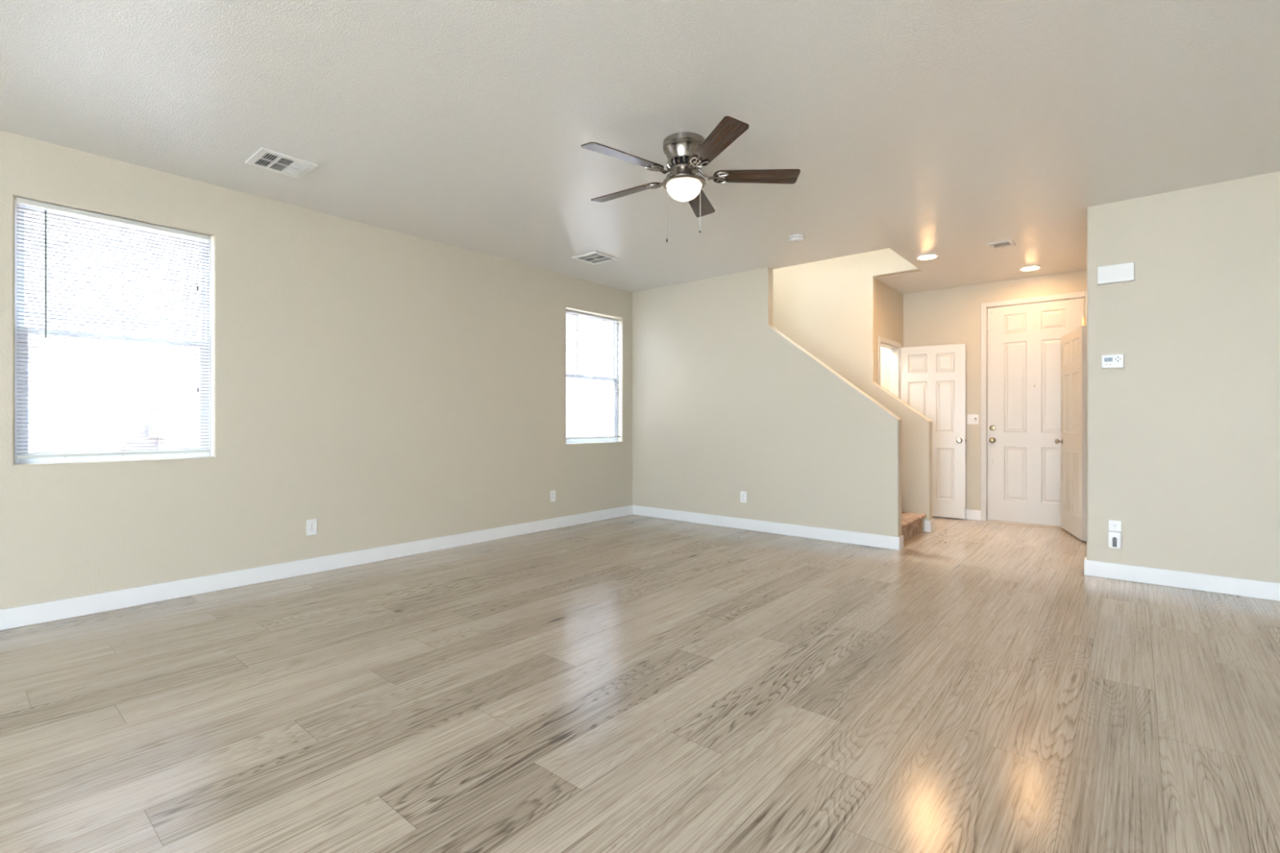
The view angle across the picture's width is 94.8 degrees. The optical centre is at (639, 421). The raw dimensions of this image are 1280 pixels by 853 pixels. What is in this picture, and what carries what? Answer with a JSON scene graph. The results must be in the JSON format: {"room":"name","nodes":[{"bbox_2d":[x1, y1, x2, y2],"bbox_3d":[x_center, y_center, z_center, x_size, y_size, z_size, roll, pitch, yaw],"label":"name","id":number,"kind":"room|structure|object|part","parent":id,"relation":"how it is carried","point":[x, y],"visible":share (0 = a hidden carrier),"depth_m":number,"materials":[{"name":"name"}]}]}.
{"room":"empty living room","nodes":[
{"label":"empty living room","id":0,"kind":"room"},
{"bbox_2d":[0,129,632,609],"bbox_3d":[-3.215,-0.234,3.688,0.160,2.850,9.900,0,0,40],"label":"wall","id":1,"kind":"structure","parent":0,"point":[380,387],"depth_m":4.45,"materials":[{"name":"beige paint"}]},
{"bbox_2d":[14,200,210,463],"bbox_3d":[-3.254,-0.514,3.688,0.071,1.500,0.922,0,0,40],"label":"window","id":2,"kind":"structure","parent":1,"relation":"in","point":[204,416],"depth_m":3.53,"materials":[{"name":"white plastic"}]},
{"bbox_3d":[-3.265,-0.875,3.697,0.023,0.733,0.878,0,0,40],"label":"sash","id":3,"kind":"part","parent":2,"relation":"part of","materials":[{"name":"white plastic"}]},
{"bbox_2d":[15,197,210,457],"bbox_3d":[-3.191,-0.523,3.628,0.039,1.461,0.901,0,0,40],"label":"window blind","id":4,"kind":"object","parent":2,"relation":"attached to","point":[18,200],"visible":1,"depth_m":3.59,"materials":[{"name":"grey plastic"}]},
{"bbox_3d":[-3.356,-0.523,3.441,0.029,1.422,0.002,0,0,40],"label":"ladder cord","id":5,"kind":"part","parent":4,"relation":"part of","materials":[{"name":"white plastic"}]},
{"bbox_3d":[-3.195,0.196,3.632,0.024,0.015,0.895,0,0,40],"label":"rail","id":6,"kind":"part","parent":4,"relation":"part of","materials":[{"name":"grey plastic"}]},
{"bbox_3d":[-3.192,-0.523,3.636,0.029,1.422,0.002,0,0,40],"label":"ladder cord","id":7,"kind":"part","parent":4,"relation":"part of","materials":[{"name":"white fabric"}]},
{"bbox_3d":[-2.989,-0.523,3.877,0.029,1.422,0.002,0,0,40],"label":"ladder cord","id":8,"kind":"part","parent":4,"relation":"part of","materials":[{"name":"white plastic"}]},
{"bbox_3d":[-2.936,-0.725,3.911,0.002,1.002,0.002,0,0,40],"label":"lift cord","id":9,"kind":"part","parent":4,"relation":"part of","materials":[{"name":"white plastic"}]},
{"bbox_3d":[-3.244,-0.162,3.680,0.024,0.753,0.878,0,0,40],"label":"sash","id":10,"kind":"part","parent":2,"relation":"part of","materials":[{"name":"glass"}]},
{"bbox_2d":[306,519,316,535],"bbox_3d":[-2.474,0.793,4.437,0.009,0.117,0.072,0,0,40],"label":"electrical outlet","id":11,"kind":"object","parent":1,"relation":"attached to","point":[311,525],"visible":1,"depth_m":4.43,"materials":[{"name":"white plastic"}]},
{"bbox_2d":[0,505,632,631],"bbox_3d":[-3.181,1.083,3.594,0.014,0.114,9.600,0,0,40],"label":"baseboard","id":12,"kind":"structure","parent":1,"relation":"attached to","point":[52,611],"depth_m":4.15,"materials":[{"name":"white wood"}]},
{"bbox_2d":[550,490,555,502],"bbox_3d":[-0.927,0.789,6.272,0.009,0.117,0.072,0,0,40],"label":"electrical outlet","id":13,"kind":"object","parent":1,"relation":"attached to","point":[553,493],"visible":1,"depth_m":6.27,"materials":[{"name":"white plastic"}]},
{"bbox_2d":[565,311,617,443],"bbox_3d":[-0.590,-0.507,6.848,0.071,1.487,0.918,0,0,40],"label":"window","id":14,"kind":"structure","parent":1,"relation":"in","point":[615,395],"depth_m":7.12,"materials":[{"name":"white plastic"}]},
{"bbox_3d":[-0.601,-0.865,6.857,0.023,0.726,0.874,0,0,40],"label":"sash","id":15,"kind":"part","parent":14,"relation":"part of","materials":[{"name":"white glass"}]},
{"bbox_3d":[-0.580,-0.159,6.840,0.024,0.746,0.874,0,0,40],"label":"sash","id":16,"kind":"part","parent":14,"relation":"part of","materials":[{"name":"glass"}]},
{"bbox_2d":[565,308,620,439],"bbox_3d":[-0.528,-0.524,6.788,0.039,1.429,0.896,0,0,40],"label":"window blind","id":17,"kind":"object","parent":14,"relation":"attached to","point":[577,313],"visible":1,"depth_m":6.79,"materials":[{"name":"grey plastic"}]},
{"bbox_3d":[-0.532,0.179,6.791,0.024,0.015,0.890,0,0,40],"label":"rail","id":18,"kind":"part","parent":17,"relation":"part of","materials":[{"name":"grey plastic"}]},
{"bbox_3d":[-0.327,-0.524,7.035,0.029,1.390,0.002,0,0,40],"label":"ladder cord","id":19,"kind":"part","parent":17,"relation":"part of","materials":[{"name":"white fabric"}]},
{"bbox_2d":[0,514,1279,852],"bbox_3d":[0.678,1.141,1.976,8.300,0.001,12.300,0,0,40],"label":"floor","id":20,"kind":"structure","parent":0,"point":[632,683],"depth_m":2.33,"materials":[{"name":"brown wood"}]},
{"bbox_2d":[902,495,926,541],"bbox_3d":[1.652,0.135,6.593,2.641,2.013,0.983,0,0,40],"label":"staircase","id":21,"kind":"structure","parent":20,"relation":"on","point":[912,522],"depth_m":5.88,"materials":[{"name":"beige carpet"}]},
{"bbox_2d":[0,0,1279,293],"bbox_3d":[0.655,-1.749,1.996,8.260,0.300,12.300,0,0,40],"label":"ceiling","id":22,"kind":"structure","parent":0,"point":[948,129],"depth_m":3.00,"materials":[{"name":"white paint"}]},
{"bbox_2d":[244,147,317,178],"bbox_3d":[-2.214,-1.588,3.635,0.296,0.022,0.306,0,0,40],"label":"ceiling vent","id":23,"kind":"object","parent":22,"relation":"in","point":[265,158],"visible":1,"depth_m":3.62,"materials":[{"name":"white metal"}]},
{"bbox_2d":[572,250,617,264],"bbox_3d":[-0.436,-1.588,5.724,0.323,0.022,0.315,0,0,40],"label":"ceiling vent","id":24,"kind":"object","parent":22,"relation":"in","point":[595,257],"visible":1,"depth_m":5.71,"materials":[{"name":"white metal"}]},
{"bbox_2d":[581,115,800,242],"bbox_3d":[0.216,-1.302,3.369,1.236,0.594,1.265,0,0,40],"label":"ceiling fan","id":25,"kind":"object","parent":22,"relation":"hanging from","point":[686,153],"visible":1,"depth_m":3.28,"materials":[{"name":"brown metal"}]},
{"bbox_3d":[-0.077,-1.402,3.113,0.487,0.033,0.130,0,0,-36],"label":"fan blade","id":26,"kind":"part","parent":25,"relation":"part of","materials":[{"name":"brown wood"}]},
{"bbox_3d":[-0.081,-1.402,3.593,0.487,0.033,0.130,0,0,36],"label":"fan blade","id":27,"kind":"part","parent":25,"relation":"part of","materials":[{"name":"brown wood"}]},
{"bbox_3d":[0.251,-1.455,3.356,0.156,0.043,0.156,0,0,40],"label":"motor","id":28,"kind":"part","parent":25,"relation":"part of","materials":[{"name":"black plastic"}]},
{"bbox_3d":[0.251,-1.314,3.356,0.200,0.094,0.200,0,0,40],"label":"lamp shade","id":29,"kind":"part","parent":25,"relation":"part of","materials":[{"name":"white glass"}]},
{"bbox_3d":[0.374,-1.402,3.745,0.130,0.033,0.487,0,0,18],"label":"fan blade","id":30,"kind":"part","parent":25,"relation":"part of","materials":[{"name":"brown wood"}]},
{"bbox_3d":[0.381,-1.402,2.968,0.130,0.033,0.487,0,0,-18],"label":"fan blade","id":31,"kind":"part","parent":25,"relation":"part of","materials":[{"name":"brown wood"}]},
{"bbox_3d":[0.660,-1.402,3.359,0.487,0.033,0.130,0,0,0],"label":"fan blade","id":32,"kind":"part","parent":25,"relation":"part of","materials":[{"name":"brown wood"}]},
{"bbox_2d":[788,234,804,243],"bbox_3d":[1.354,-1.575,5.075,0.136,0.048,0.136,0,0,40],"label":"smoke detector","id":33,"kind":"object","parent":22,"relation":"attached to","point":[795,238],"visible":1,"depth_m":5.03,"materials":[{"name":"white plastic"}]},
{"bbox_2d":[915,253,938,259],"bbox_3d":[2.772,-1.589,5.678,0.200,0.019,0.200,0,0,40],"label":"recessed light","id":34,"kind":"object","parent":22,"relation":"in","point":[931,255],"visible":1,"depth_m":5.64,"materials":[{"name":"white glass"}]},
{"bbox_2d":[986,239,1016,249],"bbox_3d":[3.247,-1.588,5.284,0.190,0.022,0.216,0,0,40],"label":"ceiling vent","id":35,"kind":"object","parent":22,"relation":"in","point":[1010,242],"visible":1,"depth_m":5.27,"materials":[{"name":"white metal"}]},
{"bbox_2d":[1018,265,1041,271],"bbox_3d":[4.042,-1.589,6.099,0.200,0.019,0.200,0,0,40],"label":"recessed light","id":36,"kind":"object","parent":22,"relation":"in","point":[1029,267],"visible":1,"depth_m":6.06,"materials":[{"name":"white glass"}]},
{"bbox_2d":[632,266,902,537],"bbox_3d":[1.104,-0.234,6.335,3.233,2.850,0.115,0,0,40],"label":"wall","id":37,"kind":"structure","parent":0,"point":[726,404],"depth_m":6.23,"materials":[{"name":"beige paint"}]},
{"bbox_2d":[740,491,746,502],"bbox_3d":[1.099,0.798,6.258,0.072,0.117,0.009,0,0,40],"label":"electrical outlet","id":38,"kind":"object","parent":37,"relation":"attached to","point":[743,494],"visible":1,"depth_m":6.25,"materials":[{"name":"white plastic"}]},
{"bbox_2d":[632,505,903,550],"bbox_3d":[1.148,1.083,6.289,3.133,0.114,0.129,0,0,40],"label":"baseboard","id":39,"kind":"structure","parent":37,"relation":"attached to","point":[818,533],"depth_m":5.99,"materials":[{"name":"white wood"}]},
{"bbox_2d":[773,248,932,531],"bbox_3d":[1.807,-1.509,7.181,3.218,5.400,0.115,0,0,40],"label":"wall","id":40,"kind":"structure","parent":0,"point":[827,308],"depth_m":6.62,"materials":[{"name":"beige paint"}]},
{"bbox_2d":[924,519,933,532],"bbox_3d":[2.845,1.083,6.306,0.532,0.114,0.143,0,0,40],"label":"baseboard","id":41,"kind":"structure","parent":40,"relation":"attached to","point":[929,525],"depth_m":6.10,"materials":[{"name":"white wood"}]},
{"bbox_2d":[875,279,903,383],"bbox_3d":[2.923,-0.234,6.999,0.100,2.850,1.045,0,0,40],"label":"wall","id":42,"kind":"structure","parent":0,"point":[889,301],"depth_m":6.92,"materials":[{"name":"beige paint"}]},
{"bbox_2d":[877,336,901,399],"bbox_3d":[2.910,0.088,6.972,0.114,2.107,0.818,0,0,40],"label":"trim","id":43,"kind":"structure","parent":42,"relation":"attached to","point":[895,352],"depth_m":7.21,"materials":[{"name":"white paint"}]},
{"bbox_2d":[899,343,966,519],"bbox_3d":[3.476,0.108,7.010,0.716,2.035,0.101,0,0,32],"label":"door","id":44,"kind":"structure","parent":42,"relation":"in","point":[933,378],"depth_m":6.96,"materials":[{"name":"white paint"}]},
{"bbox_3d":[3.709,0.216,6.844,0.066,0.066,0.066,0,0,32],"label":"knob","id":45,"kind":"part","parent":44,"relation":"part of","materials":[{"name":"silver metal"}]},
{"bbox_2d":[880,269,1086,511],"bbox_3d":[4.158,-0.234,6.726,4.800,2.850,0.150,0,0,40],"label":"wall","id":46,"kind":"structure","parent":0,"point":[946,316],"depth_m":6.88,"materials":[{"name":"beige paint"}]},
{"bbox_2d":[951,509,980,520],"bbox_3d":[3.622,1.083,7.071,0.835,0.114,0.014,0,0,40],"label":"baseboard","id":47,"kind":"structure","parent":46,"relation":"attached to","point":[970,514],"depth_m":6.85,"materials":[{"name":"white wood"}]},
{"bbox_2d":[967,413,978,424],"bbox_3d":[3.876,-0.031,6.853,0.118,0.117,0.019,0,0,40],"label":"light switch","id":48,"kind":"object","parent":46,"relation":"attached to","point":[971,419],"visible":1,"depth_m":6.85,"materials":[{"name":"white plastic"}]},
{"bbox_2d":[980,290,1086,528],"bbox_3d":[4.354,-0.116,6.503,1.021,2.515,0.188,0,0,40],"label":"door","id":49,"kind":"structure","parent":46,"relation":"in","point":[1020,339],"depth_m":6.55,"materials":[{"name":"white paint"}]},
{"bbox_3d":[4.013,0.209,6.711,0.066,0.066,0.066,0,0,40],"label":"knob","id":50,"kind":"part","parent":49,"relation":"part of","materials":[{"name":"gold metal"}]},
{"bbox_2d":[1054,325,1086,541],"bbox_3d":[4.350,0.108,5.912,0.167,2.030,0.791,0,0,24],"label":"door","id":51,"kind":"structure","parent":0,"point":[1073,441],"depth_m":5.80,"materials":[{"name":"white paint"}]},
{"bbox_3d":[4.437,0.206,6.238,0.066,0.066,0.066,0,0,24],"label":"knob","id":52,"kind":"part","parent":51,"relation":"part of","materials":[{"name":"silver metal"}]},
{"bbox_2d":[1086,171,1279,582],"bbox_3d":[4.751,-0.234,3.261,3.627,2.850,0.115,0,0,40],"label":"wall","id":53,"kind":"structure","parent":0,"point":[1183,438],"depth_m":4.02,"materials":[{"name":"beige paint"}]},
{"bbox_2d":[1101,353,1124,368],"bbox_3d":[3.432,-0.441,4.275,0.128,0.098,0.033,0,0,40],"label":"thermostat","id":54,"kind":"object","parent":53,"relation":"attached to","point":[1109,361],"visible":1,"depth_m":4.26,"materials":[{"name":"grey plastic"}]},
{"bbox_2d":[1107,530,1121,548],"bbox_3d":[3.434,0.851,4.258,0.074,0.118,0.040,0,0,40],"label":"plug","id":55,"kind":"object","parent":53,"relation":"attached to","point":[1114,538],"visible":1,"depth_m":4.24,"materials":[{"name":"white plastic"}]},
{"bbox_2d":[1108,520,1120,532],"bbox_3d":[3.450,0.774,4.277,0.072,0.117,0.009,0,0,40],"label":"electrical outlet","id":56,"kind":"object","parent":53,"relation":"attached to","point":[1115,526],"visible":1,"depth_m":4.28,"materials":[{"name":"white plastic"}]},
{"bbox_2d":[1111,524,1117,528],"bbox_3d":[3.448,0.755,4.274,0.034,0.028,0.003,0,0,40],"label":"socket","id":57,"kind":"object","parent":56,"relation":"attached to","point":[1113,526],"depth_m":4.27,"materials":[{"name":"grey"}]},
{"bbox_2d":[1097,262,1134,284],"bbox_3d":[3.440,-1.072,4.258,0.208,0.130,0.050,0,0,40],"label":"door chime","id":58,"kind":"object","parent":53,"relation":"attached to","point":[1125,272],"visible":1,"depth_m":4.24,"materials":[{"name":"white plastic"}]},
{"bbox_2d":[1084,556,1279,601],"bbox_3d":[4.703,1.083,3.292,3.541,0.114,0.129,0,0,40],"label":"baseboard","id":59,"kind":"structure","parent":53,"relation":"attached to","point":[1268,590],"depth_m":4.03,"materials":[{"name":"white wood"}]},
{"label":"outside","id":60,"kind":"structure","parent":0,"visible":0},
{"bbox_3d":[1.032,1.791,2.397,32.000,0.100,38.000,0,0,40],"label":"ground","id":61,"kind":"structure","parent":60,"visible":0},
{"bbox_2d":[24,209,613,453],"bbox_3d":[-1.335,-0.159,10.605,0.200,3.800,24.500,0,0,40],"label":"wall","id":62,"kind":"structure","parent":61,"relation":"on","point":[177,437],"depth_m":5.83,"materials":[{"name":"grey paint"}]},
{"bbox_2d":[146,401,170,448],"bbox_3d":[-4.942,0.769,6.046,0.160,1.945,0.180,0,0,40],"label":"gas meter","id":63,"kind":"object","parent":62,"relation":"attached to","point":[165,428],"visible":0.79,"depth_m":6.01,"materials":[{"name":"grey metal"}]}
]}

